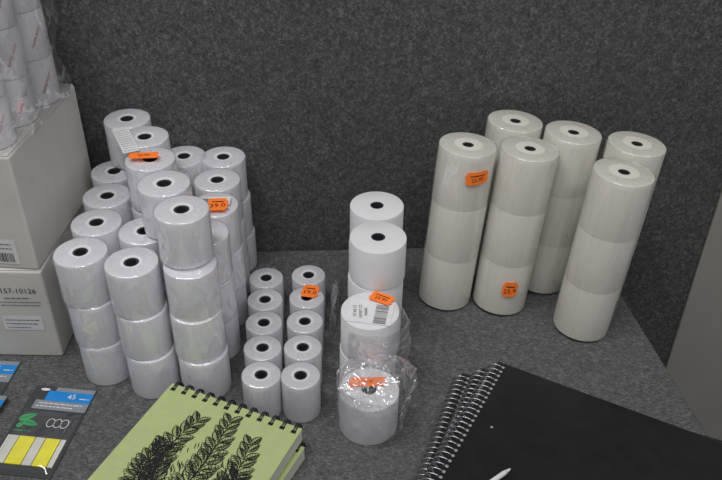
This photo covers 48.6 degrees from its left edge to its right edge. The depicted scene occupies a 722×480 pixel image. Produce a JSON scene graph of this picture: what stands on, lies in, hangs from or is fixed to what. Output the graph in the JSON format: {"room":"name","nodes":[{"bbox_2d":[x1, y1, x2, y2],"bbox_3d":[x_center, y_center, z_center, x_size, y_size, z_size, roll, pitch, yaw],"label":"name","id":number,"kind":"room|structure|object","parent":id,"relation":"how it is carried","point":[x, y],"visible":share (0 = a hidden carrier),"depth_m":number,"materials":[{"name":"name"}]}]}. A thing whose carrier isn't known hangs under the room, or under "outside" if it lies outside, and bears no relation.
{"room":"stationery store","nodes":[
{"label":"stationery store","id":0,"kind":"room"},
{"bbox_2d":[40,0,721,439],"bbox_3d":[0.101,-0.062,1.233,2.409,1.650,0.034,-1,35,-4],"label":"wall","id":1,"kind":"structure","parent":0,"point":[327,104],"depth_m":1.12,"materials":[{"name":"fabric"}]},
{"bbox_3d":[0.081,1.079,1.059,2.800,0.020,2.100,1,35,0],"label":"floor","id":2,"kind":"structure","parent":0,"visible":0},
{"bbox_2d":[0,248,706,479],"bbox_3d":[-0.278,0.515,1.185,1.463,0.750,0.745,1,35,0],"label":"shelf surface","id":3,"kind":"object","parent":2,"relation":"on","point":[623,368],"visible":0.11,"depth_m":1.03,"materials":[{"name":"carpet"}]},
{"bbox_2d":[0,360,20,394],"bbox_3d":[-0.482,0.192,0.980,0.078,0.007,0.135,3,35,2],"label":"pack","id":4,"kind":"object","parent":3,"relation":"on","point":[8,369],"visible":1,"depth_m":1.02},
{"bbox_2d":[0,395,8,407],"bbox_3d":[-0.478,0.223,0.923,0.078,0.007,0.135,6,35,7],"label":"pack","id":5,"kind":"object","parent":4,"relation":"on","point":[3,398],"visible":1,"depth_m":0.97},
{"bbox_2d":[0,395,6,405],"bbox_3d":[-0.472,0.207,0.948,0.074,0.001,0.073,6,35,7],"label":"print","id":6,"kind":"object","parent":5,"relation":"on","point":[3,398],"depth_m":0.97},
{"bbox_2d":[0,361,19,381],"bbox_3d":[-0.479,0.176,1.005,0.074,0.001,0.073,3,35,2],"label":"print","id":7,"kind":"object","parent":4,"relation":"on","point":[8,369],"depth_m":1.02},
{"bbox_2d":[0,204,84,355],"bbox_3d":[-0.537,0.035,1.087,0.300,0.140,0.201,1,35,0],"label":"carton","id":8,"kind":"object","parent":3,"relation":"on","point":[35,319],"visible":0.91,"depth_m":1.01,"materials":[{"name":"grey cardboard"}]},
{"bbox_2d":[0,83,93,268],"bbox_3d":[-0.524,-0.091,1.008,0.290,0.156,0.196,3,35,3],"label":"carton","id":9,"kind":"object","parent":8,"relation":"on","point":[45,174],"visible":0.93,"depth_m":0.96,"materials":[{"name":"grey cardboard"}]},
{"bbox_2d":[0,92,17,149],"bbox_3d":[-0.416,-0.135,0.887,0.054,0.057,0.054,1,35,0],"label":"paper roll","id":10,"kind":"object","parent":9,"relation":"on","point":[8,134],"visible":0.96,"depth_m":0.88,"materials":[{"name":"white paper"}]},
{"bbox_2d":[0,67,5,96],"bbox_3d":[-0.414,-0.182,0.854,0.054,0.057,0.054,1,35,0],"label":"paper roll","id":11,"kind":"object","parent":10,"relation":"on","point":[2,83],"visible":1,"depth_m":0.86,"materials":[{"name":"white paper"}]},
{"bbox_2d":[5,72,37,127],"bbox_3d":[-0.411,-0.168,0.934,0.054,0.057,0.054,1,35,0],"label":"paper roll","id":12,"kind":"object","parent":9,"relation":"on","point":[21,99],"visible":0.66,"depth_m":0.92,"materials":[{"name":"white paper"}]},
{"bbox_2d":[0,22,28,81],"bbox_3d":[-0.409,-0.215,0.901,0.054,0.057,0.054,1,35,0],"label":"paper roll","id":13,"kind":"object","parent":12,"relation":"on","point":[13,62],"visible":0.92,"depth_m":0.89,"materials":[{"name":"white paper"}]},
{"bbox_2d":[0,0,16,30],"bbox_3d":[-0.408,-0.262,0.868,0.054,0.057,0.054,1,35,0],"label":"paper roll","id":14,"kind":"object","parent":13,"relation":"on","point":[8,19],"visible":1,"depth_m":0.87,"materials":[{"name":"white paper"}]},
{"bbox_2d":[27,51,60,106],"bbox_3d":[-0.401,-0.200,0.980,0.054,0.057,0.054,1,35,0],"label":"paper roll","id":15,"kind":"object","parent":9,"relation":"on","point":[42,74],"visible":0.59,"depth_m":0.97,"materials":[{"name":"white paper"}]},
{"bbox_2d":[16,5,50,61],"bbox_3d":[-0.401,-0.247,0.947,0.054,0.057,0.054,1,35,0],"label":"paper roll","id":16,"kind":"object","parent":15,"relation":"on","point":[32,26],"visible":0.56,"depth_m":0.93,"materials":[{"name":"white paper"}]},
{"bbox_2d":[12,0,40,13],"bbox_3d":[-0.401,-0.294,0.914,0.054,0.057,0.054,1,35,0],"label":"paper roll","id":17,"kind":"object","parent":16,"relation":"on","point":[20,6],"visible":0.59,"depth_m":0.91,"materials":[{"name":"white paper"}]},
{"bbox_2d":[0,385,96,478],"bbox_3d":[-0.374,0.221,0.941,0.078,0.007,0.135,4,35,5],"label":"pack","id":18,"kind":"object","parent":3,"relation":"on","point":[38,439],"visible":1,"depth_m":0.94},
{"bbox_2d":[12,387,95,431],"bbox_3d":[-0.370,0.205,0.967,0.074,0.001,0.073,4,35,5],"label":"print","id":19,"kind":"object","parent":18,"relation":"on","point":[48,409],"depth_m":0.97},
{"bbox_2d":[78,339,129,385],"bbox_3d":[-0.321,0.140,1.009,0.062,0.064,0.064,1,35,0],"label":"paper roll","id":20,"kind":"object","parent":3,"relation":"on","point":[105,366],"visible":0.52,"depth_m":0.99,"materials":[{"name":"white paper"}]},
{"bbox_2d":[67,299,120,348],"bbox_3d":[-0.322,0.089,0.974,0.063,0.063,0.065,1,35,0],"label":"paper roll","id":21,"kind":"object","parent":20,"relation":"on","point":[96,327],"visible":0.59,"depth_m":0.95,"materials":[{"name":"white paper"}]},
{"bbox_2d":[53,237,110,308],"bbox_3d":[-0.325,0.038,0.940,0.063,0.063,0.065,1,35,0],"label":"paper roll","id":22,"kind":"object","parent":21,"relation":"on","point":[79,262],"visible":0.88,"depth_m":0.92,"materials":[{"name":"white paper"}]},
{"bbox_2d":[126,337,180,398],"bbox_3d":[-0.257,0.154,0.992,0.063,0.063,0.065,1,35,0],"label":"paper roll","id":23,"kind":"object","parent":3,"relation":"on","point":[150,379],"visible":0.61,"depth_m":0.97,"materials":[{"name":"white paper"}]},
{"bbox_2d":[116,297,172,360],"bbox_3d":[-0.259,0.101,0.960,0.063,0.063,0.063,1,35,0],"label":"paper roll","id":24,"kind":"object","parent":23,"relation":"on","point":[150,338],"visible":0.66,"depth_m":0.94,"materials":[{"name":"white paper"}]},
{"bbox_2d":[104,247,164,319],"bbox_3d":[-0.262,0.050,0.925,0.063,0.063,0.065,1,35,0],"label":"paper roll","id":25,"kind":"object","parent":24,"relation":"on","point":[133,274],"visible":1,"depth_m":0.91,"materials":[{"name":"white paper"}]},
{"bbox_2d":[178,342,231,398],"bbox_3d":[-0.193,0.157,0.989,0.063,0.063,0.065,1,35,0],"label":"paper roll","id":26,"kind":"object","parent":3,"relation":"on","point":[214,376],"visible":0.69,"depth_m":0.97,"materials":[{"name":"white paper"}]},
{"bbox_2d":[170,304,225,362],"bbox_3d":[-0.195,0.104,0.958,0.063,0.063,0.062,1,35,0],"label":"paper roll","id":27,"kind":"object","parent":26,"relation":"on","point":[201,341],"visible":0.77,"depth_m":0.94,"materials":[{"name":"white paper"}]},
{"bbox_2d":[163,255,220,320],"bbox_3d":[-0.195,0.051,0.925,0.062,0.064,0.064,1,35,0],"label":"paper roll","id":28,"kind":"object","parent":27,"relation":"on","point":[193,294],"visible":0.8,"depth_m":0.90,"materials":[{"name":"white paper"}]},
{"bbox_2d":[154,195,213,268],"bbox_3d":[-0.199,-0.009,0.901,0.062,0.064,0.064,1,35,0],"label":"paper roll","id":29,"kind":"object","parent":28,"relation":"on","point":[183,222],"visible":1,"depth_m":0.88,"materials":[{"name":"white paper"}]},
{"bbox_2d":[224,309,240,358],"bbox_3d":[-0.190,0.117,1.046,0.063,0.063,0.065,1,35,0],"label":"paper roll","id":30,"kind":"object","parent":3,"relation":"on","point":[231,328],"visible":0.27,"depth_m":1.03,"materials":[{"name":"white paper"}]},
{"bbox_2d":[220,268,236,323],"bbox_3d":[-0.189,0.066,1.012,0.063,0.063,0.062,1,35,0],"label":"paper roll","id":31,"kind":"object","parent":30,"relation":"on","point":[227,289],"visible":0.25,"depth_m":1.00,"materials":[{"name":"white paper"}]},
{"bbox_2d":[211,220,232,284],"bbox_3d":[-0.189,0.016,0.975,0.062,0.064,0.064,1,35,0],"label":"paper roll","id":32,"kind":"object","parent":31,"relation":"on","point":[220,231],"visible":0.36,"depth_m":0.96,"materials":[{"name":"white paper"}]},
{"bbox_2d":[236,282,247,325],"bbox_3d":[-0.187,0.081,1.097,0.063,0.063,0.065,1,35,0],"label":"paper roll","id":33,"kind":"object","parent":3,"relation":"on","point":[241,295],"visible":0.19,"depth_m":1.09,"materials":[{"name":"white paper"}]},
{"bbox_2d":[231,242,245,290],"bbox_3d":[-0.185,0.030,1.063,0.063,0.063,0.062,1,35,0],"label":"paper roll","id":34,"kind":"object","parent":33,"relation":"on","point":[238,265],"visible":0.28,"depth_m":1.05,"materials":[{"name":"white paper"}]},
{"bbox_2d":[199,192,241,253],"bbox_3d":[-0.186,-0.022,1.026,0.062,0.067,0.064,1,35,0],"label":"paper roll","id":35,"kind":"object","parent":34,"relation":"on","point":[223,207],"visible":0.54,"depth_m":1.01,"materials":[{"name":"white paper"}]},
{"bbox_2d":[244,250,249,293],"bbox_3d":[-0.190,0.045,1.148,0.063,0.063,0.065,1,35,0],"label":"paper roll","id":36,"kind":"object","parent":3,"relation":"on","point":[246,260],"visible":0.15,"depth_m":1.14,"materials":[{"name":"white paper"}]},
{"bbox_2d":[240,214,246,258],"bbox_3d":[-0.191,-0.005,1.113,0.063,0.063,0.062,1,35,0],"label":"paper roll","id":37,"kind":"object","parent":36,"relation":"on","point":[242,223],"visible":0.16,"depth_m":1.10,"materials":[{"name":"white paper"}]},
{"bbox_2d":[194,169,242,221],"bbox_3d":[-0.191,-0.056,1.077,0.062,0.064,0.064,1,35,0],"label":"paper roll","id":38,"kind":"object","parent":37,"relation":"on","point":[227,181],"visible":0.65,"depth_m":1.06,"materials":[{"name":"white paper"}]},
{"bbox_2d":[246,226,256,270],"bbox_3d":[-0.188,0.010,1.199,0.063,0.063,0.065,1,35,0],"label":"paper roll","id":39,"kind":"object","parent":3,"relation":"on","point":[251,241],"visible":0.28,"depth_m":1.19,"materials":[{"name":"white paper"}]},
{"bbox_2d":[242,190,252,236],"bbox_3d":[-0.190,-0.041,1.164,0.063,0.063,0.063,1,35,0],"label":"paper roll","id":40,"kind":"object","parent":39,"relation":"on","point":[246,203],"visible":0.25,"depth_m":1.15,"materials":[{"name":"white paper"}]},
{"bbox_2d":[202,147,247,199],"bbox_3d":[-0.192,-0.091,1.128,0.063,0.063,0.065,1,35,0],"label":"paper roll","id":41,"kind":"object","parent":40,"relation":"on","point":[231,158],"visible":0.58,"depth_m":1.11,"materials":[{"name":"white paper"}]},
{"bbox_2d":[242,361,282,417],"bbox_3d":[-0.118,0.181,0.960,0.048,0.058,0.048,1,35,0],"label":"paper roll","id":42,"kind":"object","parent":3,"relation":"on","point":[261,380],"visible":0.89,"depth_m":0.94,"materials":[{"name":"white paper"}]},
{"bbox_2d":[244,335,282,373],"bbox_3d":[-0.121,0.155,0.998,0.047,0.058,0.048,1,35,0],"label":"paper roll","id":43,"kind":"object","parent":3,"relation":"on","point":[266,348],"visible":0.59,"depth_m":0.98,"materials":[{"name":"white paper"}]},
{"bbox_2d":[246,311,283,358],"bbox_3d":[-0.124,0.128,1.036,0.047,0.058,0.048,1,35,0],"label":"paper roll","id":44,"kind":"object","parent":3,"relation":"on","point":[267,323],"visible":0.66,"depth_m":1.02,"materials":[{"name":"white paper"}]},
{"bbox_2d":[248,289,283,333],"bbox_3d":[-0.127,0.101,1.074,0.048,0.058,0.048,1,35,0],"label":"paper roll","id":45,"kind":"object","parent":3,"relation":"on","point":[270,300],"visible":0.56,"depth_m":1.06,"materials":[{"name":"white paper"}]},
{"bbox_2d":[249,268,284,312],"bbox_3d":[-0.130,0.075,1.112,0.047,0.058,0.048,1,35,0],"label":"paper roll","id":46,"kind":"object","parent":3,"relation":"on","point":[264,278],"visible":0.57,"depth_m":1.09,"materials":[{"name":"white paper"}]},
{"bbox_2d":[277,441,304,479],"bbox_3d":[-0.188,0.274,0.859,0.174,0.021,0.235,16,38,20],"label":"sketchbook","id":47,"kind":"object","parent":3,"relation":"on","point":[298,457],"visible":0.09,"depth_m":0.89,"materials":[{"name":"green paper"}]},
{"bbox_2d":[88,381,302,479],"bbox_3d":[-0.189,0.255,0.852,0.174,0.021,0.235,15,37,19],"label":"sketchbook","id":48,"kind":"object","parent":47,"relation":"on","point":[186,434],"visible":1,"depth_m":0.88,"materials":[{"name":"green paper"}]},
{"bbox_2d":[281,362,320,422],"bbox_3d":[-0.072,0.182,0.960,0.047,0.058,0.048,1,35,0],"label":"paper roll","id":49,"kind":"object","parent":3,"relation":"on","point":[300,381],"visible":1,"depth_m":0.94,"materials":[{"name":"white paper"}]},
{"bbox_2d":[284,335,321,384],"bbox_3d":[-0.072,0.154,0.999,0.047,0.058,0.048,1,35,0],"label":"paper roll","id":50,"kind":"object","parent":3,"relation":"on","point":[300,348],"visible":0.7,"depth_m":0.98,"materials":[{"name":"white paper"}]},
{"bbox_2d":[287,310,322,356],"bbox_3d":[-0.072,0.127,1.039,0.048,0.058,0.048,1,35,0],"label":"paper roll","id":51,"kind":"object","parent":3,"relation":"on","point":[302,322],"visible":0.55,"depth_m":1.02,"materials":[{"name":"white paper"}]},
{"bbox_2d":[289,284,324,332],"bbox_3d":[-0.072,0.098,1.079,0.047,0.060,0.049,1,35,0],"label":"paper roll","id":52,"kind":"object","parent":3,"relation":"on","point":[308,297],"visible":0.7,"depth_m":1.06,"materials":[{"name":"white paper"}]},
{"bbox_2d":[292,265,325,309],"bbox_3d":[-0.073,0.071,1.119,0.047,0.058,0.048,1,35,0],"label":"paper roll","id":53,"kind":"object","parent":3,"relation":"on","point":[307,274],"visible":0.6,"depth_m":1.10,"materials":[{"name":"white paper"}]},
{"bbox_2d":[340,342,395,382],"bbox_3d":[0.008,0.154,1.003,0.070,0.057,0.070,1,35,0],"label":"paper roll","id":54,"kind":"object","parent":3,"relation":"on","point":[346,364],"visible":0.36,"depth_m":0.97,"materials":[{"name":"white paper"}]},
{"bbox_2d":[341,291,405,369],"bbox_3d":[0.018,0.130,0.984,0.087,0.117,0.075,1,35,0],"label":"paper roll","id":55,"kind":"object","parent":54,"relation":"on","point":[369,320],"visible":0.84,"depth_m":0.95,"materials":[{"name":"white paper"}]},
{"bbox_2d":[337,358,401,444],"bbox_3d":[0.018,0.189,0.934,0.093,0.080,0.086,1,35,0],"label":"paper roll","id":56,"kind":"object","parent":3,"relation":"on","point":[368,397],"visible":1,"depth_m":0.92,"materials":[{"name":"white paper"}]},
{"bbox_2d":[397,314,400,348],"bbox_3d":[0.017,0.114,1.061,0.070,0.057,0.070,1,35,0],"label":"paper roll","id":57,"kind":"object","parent":3,"relation":"on","point":[400,314],"visible":0.09,"depth_m":1.05,"materials":[{"name":"white paper"}]},
{"bbox_2d":[348,272,402,315],"bbox_3d":[0.018,0.067,1.028,0.070,0.057,0.070,1,35,0],"label":"paper roll","id":58,"kind":"object","parent":57,"relation":"on","point":[396,292],"visible":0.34,"depth_m":1.00,"materials":[{"name":"white paper"}]},
{"bbox_2d":[349,221,406,290],"bbox_3d":[0.021,0.019,0.996,0.070,0.057,0.070,1,35,0],"label":"paper roll","id":59,"kind":"object","parent":58,"relation":"on","point":[377,249],"visible":1,"depth_m":0.97,"materials":[{"name":"white paper"}]},
{"bbox_2d":[415,373,477,479],"bbox_3d":[0.226,0.260,0.892,0.307,0.016,0.216,12,37,16],"label":"spiral notebook","id":60,"kind":"object","parent":3,"relation":"on","point":[463,382],"visible":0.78,"depth_m":0.95,"materials":[{"name":"metal"}]},
{"bbox_2d":[425,368,721,479],"bbox_3d":[0.239,0.254,0.871,0.307,0.016,0.216,15,37,19],"label":"spiral notebook","id":61,"kind":"object","parent":60,"relation":"on","point":[482,371],"visible":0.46,"depth_m":0.95,"materials":[{"name":"metal"}]},
{"bbox_2d":[421,361,721,479],"bbox_3d":[0.243,0.248,0.852,0.307,0.016,0.216,18,38,23],"label":"spiral notebook","id":62,"kind":"object","parent":61,"relation":"on","point":[534,426],"visible":1,"depth_m":0.88,"materials":[{"name":"cardboard"}]},
{"bbox_2d":[490,468,510,479],"bbox_3d":[0.124,0.255,0.821,0.086,0.006,0.006,-23,42,-30],"label":"pen","id":63,"kind":"object","parent":62,"relation":"on","point":[502,474],"visible":1,"depth_m":0.83,"materials":[{"name":"plastic"}]},
{"bbox_2d":[419,132,496,309],"bbox_3d":[0.130,-0.022,1.094,0.094,0.246,0.079,-16,39,-23],"label":"pack","id":64,"kind":"object","parent":3,"relation":"on","point":[465,161],"visible":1,"depth_m":1.06,"materials":[{"name":"white paper"}]},
{"bbox_2d":[474,110,542,275],"bbox_3d":[0.201,-0.062,1.151,0.093,0.246,0.079,-17,39,-24],"label":"pack","id":65,"kind":"object","parent":3,"relation":"on","point":[502,125],"visible":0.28,"depth_m":1.08,"materials":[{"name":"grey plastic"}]},
{"bbox_2d":[473,136,558,314],"bbox_3d":[0.207,-0.016,1.087,0.095,0.246,0.077,-23,42,-30],"label":"pack","id":66,"kind":"object","parent":3,"relation":"on","point":[526,166],"visible":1,"depth_m":1.05,"materials":[{"name":"white paper"}]},
{"bbox_2d":[528,121,601,293],"bbox_3d":[0.273,-0.043,1.127,0.094,0.246,0.078,-16,39,-23],"label":"pack","id":67,"kind":"object","parent":3,"relation":"on","point":[578,144],"visible":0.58,"depth_m":1.08,"materials":[{"name":"grey plastic"}]},
{"bbox_2d":[553,158,654,340],"bbox_3d":[0.312,0.016,1.044,0.093,0.246,0.078,-13,37,-19],"label":"pack","id":68,"kind":"object","parent":3,"relation":"on","point":[619,190],"visible":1,"depth_m":1.00,"materials":[{"name":"white paper"}]},
{"bbox_2d":[602,131,665,300],"bbox_3d":[0.349,-0.026,1.104,0.093,0.246,0.078,-16,38,-22],"label":"pack","id":69,"kind":"object","parent":3,"relation":"on","point":[643,149],"visible":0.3,"depth_m":1.03,"materials":[{"name":"grey plastic"}]},
{"bbox_3d":[-0.261,0.115,1.047,0.063,0.063,0.065,1,35,0],"label":"paper roll","id":70,"kind":"object","parent":3,"relation":"on","visible":0},
{"bbox_2d":[162,281,170,320],"bbox_3d":[-0.261,0.064,1.013,0.063,0.063,0.063,1,35,0],"label":"paper roll","id":71,"kind":"object","parent":70,"relation":"on","point":[164,283],"visible":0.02,"depth_m":0.99,"materials":[{"name":"white paper"}]},
{"bbox_2d":[118,218,164,281],"bbox_3d":[-0.261,0.013,0.977,0.063,0.063,0.065,1,35,0],"label":"paper roll","id":72,"kind":"object","parent":71,"relation":"on","point":[132,233],"visible":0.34,"depth_m":0.95,"materials":[{"name":"white paper"}]},
{"bbox_2d":[137,171,191,239],"bbox_3d":[-0.229,-0.041,0.946,0.063,0.063,0.065,1,35,0],"label":"paper roll","id":73,"kind":"object","parent":72,"relation":"on","point":[156,187],"visible":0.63,"depth_m":0.93,"materials":[{"name":"white paper"}]},
{"bbox_3d":[-0.325,0.104,1.061,0.062,0.064,0.064,1,35,0],"label":"paper roll","id":74,"kind":"object","parent":3,"relation":"on","visible":0},
{"bbox_3d":[-0.323,0.054,1.026,0.063,0.063,0.065,1,35,0],"label":"paper roll","id":75,"kind":"object","parent":74,"relation":"on","visible":0},
{"bbox_2d":[71,209,122,255],"bbox_3d":[-0.323,0.003,0.990,0.063,0.063,0.065,1,35,0],"label":"paper roll","id":76,"kind":"object","parent":75,"relation":"on","point":[104,225],"visible":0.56,"depth_m":0.97,"materials":[{"name":"white paper"}]},
{"bbox_3d":[-0.327,0.068,1.112,0.062,0.064,0.064,1,35,0],"label":"paper roll","id":77,"kind":"object","parent":3,"relation":"on","visible":0},
{"bbox_3d":[-0.327,0.018,1.076,0.063,0.063,0.065,1,35,0],"label":"paper roll","id":78,"kind":"object","parent":77,"relation":"on","visible":0},
{"bbox_2d":[83,184,133,224],"bbox_3d":[-0.326,-0.032,1.041,0.063,0.063,0.065,1,35,0],"label":"paper roll","id":79,"kind":"object","parent":78,"relation":"on","point":[114,197],"visible":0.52,"depth_m":1.02,"materials":[{"name":"white paper"}]},
{"bbox_3d":[-0.260,0.079,1.098,0.063,0.063,0.065,1,35,0],"label":"paper roll","id":80,"kind":"object","parent":3,"relation":"on","visible":0},
{"bbox_3d":[-0.261,0.028,1.063,0.063,0.063,0.063,1,35,0],"label":"paper roll","id":81,"kind":"object","parent":80,"relation":"on","visible":0},
{"bbox_2d":[132,206,142,218],"bbox_3d":[-0.259,-0.022,1.027,0.063,0.063,0.065,1,35,0],"label":"paper roll","id":82,"kind":"object","parent":81,"relation":"on","point":[137,214],"visible":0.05,"depth_m":0.99,"materials":[{"name":"white paper"}]},
{"bbox_2d":[125,147,176,211],"bbox_3d":[-0.258,-0.077,0.991,0.063,0.068,0.065,1,35,0],"label":"paper roll","id":83,"kind":"object","parent":82,"relation":"on","point":[143,162],"visible":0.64,"depth_m":0.97,"materials":[{"name":"white paper"}]},
{"bbox_3d":[-0.335,0.033,1.162,0.062,0.064,0.064,1,35,0],"label":"paper roll","id":84,"kind":"object","parent":3,"relation":"on","visible":0},
{"bbox_3d":[-0.335,-0.018,1.127,0.063,0.063,0.065,1,35,0],"label":"paper roll","id":85,"kind":"object","parent":84,"relation":"on","visible":0},
{"bbox_2d":[91,161,128,187],"bbox_3d":[-0.332,-0.068,1.092,0.063,0.063,0.065,1,35,0],"label":"paper roll","id":86,"kind":"object","parent":85,"relation":"on","point":[104,173],"visible":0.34,"depth_m":1.07,"materials":[{"name":"white paper"}]},
{"bbox_2d":[104,109,151,168],"bbox_3d":[-0.312,-0.137,1.080,0.063,0.063,0.065,1,35,0],"label":"paper roll","id":87,"kind":"object","parent":86,"relation":"on","point":[132,118],"visible":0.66,"depth_m":1.06,"materials":[{"name":"white paper"}]},
{"bbox_3d":[-0.259,0.044,1.148,0.063,0.063,0.065,1,35,0],"label":"paper roll","id":88,"kind":"object","parent":3,"relation":"on","visible":0},
{"bbox_3d":[-0.258,-0.007,1.114,0.063,0.063,0.063,1,35,0],"label":"paper roll","id":89,"kind":"object","parent":88,"relation":"on","visible":0},
{"bbox_2d":[177,168,191,189],"bbox_3d":[-0.258,-0.057,1.077,0.063,0.063,0.065,1,35,0],"label":"paper roll","id":90,"kind":"object","parent":89,"relation":"on","point":[178,169],"visible":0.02,"depth_m":1.08,"materials":[{"name":"white paper"}]},
{"bbox_2d":[112,126,170,180],"bbox_3d":[-0.276,-0.105,1.031,0.067,0.069,0.079,-15,38,-21],"label":"paper roll","id":91,"kind":"object","parent":90,"relation":"on","point":[129,141],"visible":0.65,"depth_m":1.02,"materials":[{"name":"white paper"}]},
{"bbox_3d":[0.016,0.072,1.120,0.070,0.057,0.070,1,35,0],"label":"paper roll","id":92,"kind":"object","parent":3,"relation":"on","visible":0},
{"bbox_3d":[0.018,0.025,1.087,0.070,0.057,0.070,1,35,0],"label":"paper roll","id":93,"kind":"object","parent":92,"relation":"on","visible":0},
{"bbox_2d":[350,191,403,232],"bbox_3d":[0.020,-0.022,1.054,0.070,0.057,0.070,1,35,0],"label":"paper roll","id":94,"kind":"object","parent":93,"relation":"on","point":[373,206],"visible":0.55,"depth_m":1.03,"materials":[{"name":"white paper"}]},
{"bbox_3d":[-0.247,-0.042,1.163,0.063,0.063,0.065,1,35,0],"label":"paper roll","id":95,"kind":"object","parent":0,"visible":0},
{"bbox_2d":[171,146,204,195],"bbox_3d":[-0.247,-0.092,1.128,0.063,0.063,0.065,1,35,0],"label":"paper roll","id":96,"kind":"object","parent":95,"relation":"on","point":[189,159],"visible":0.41,"depth_m":1.11,"materials":[{"name":"white paper"}]}
]}

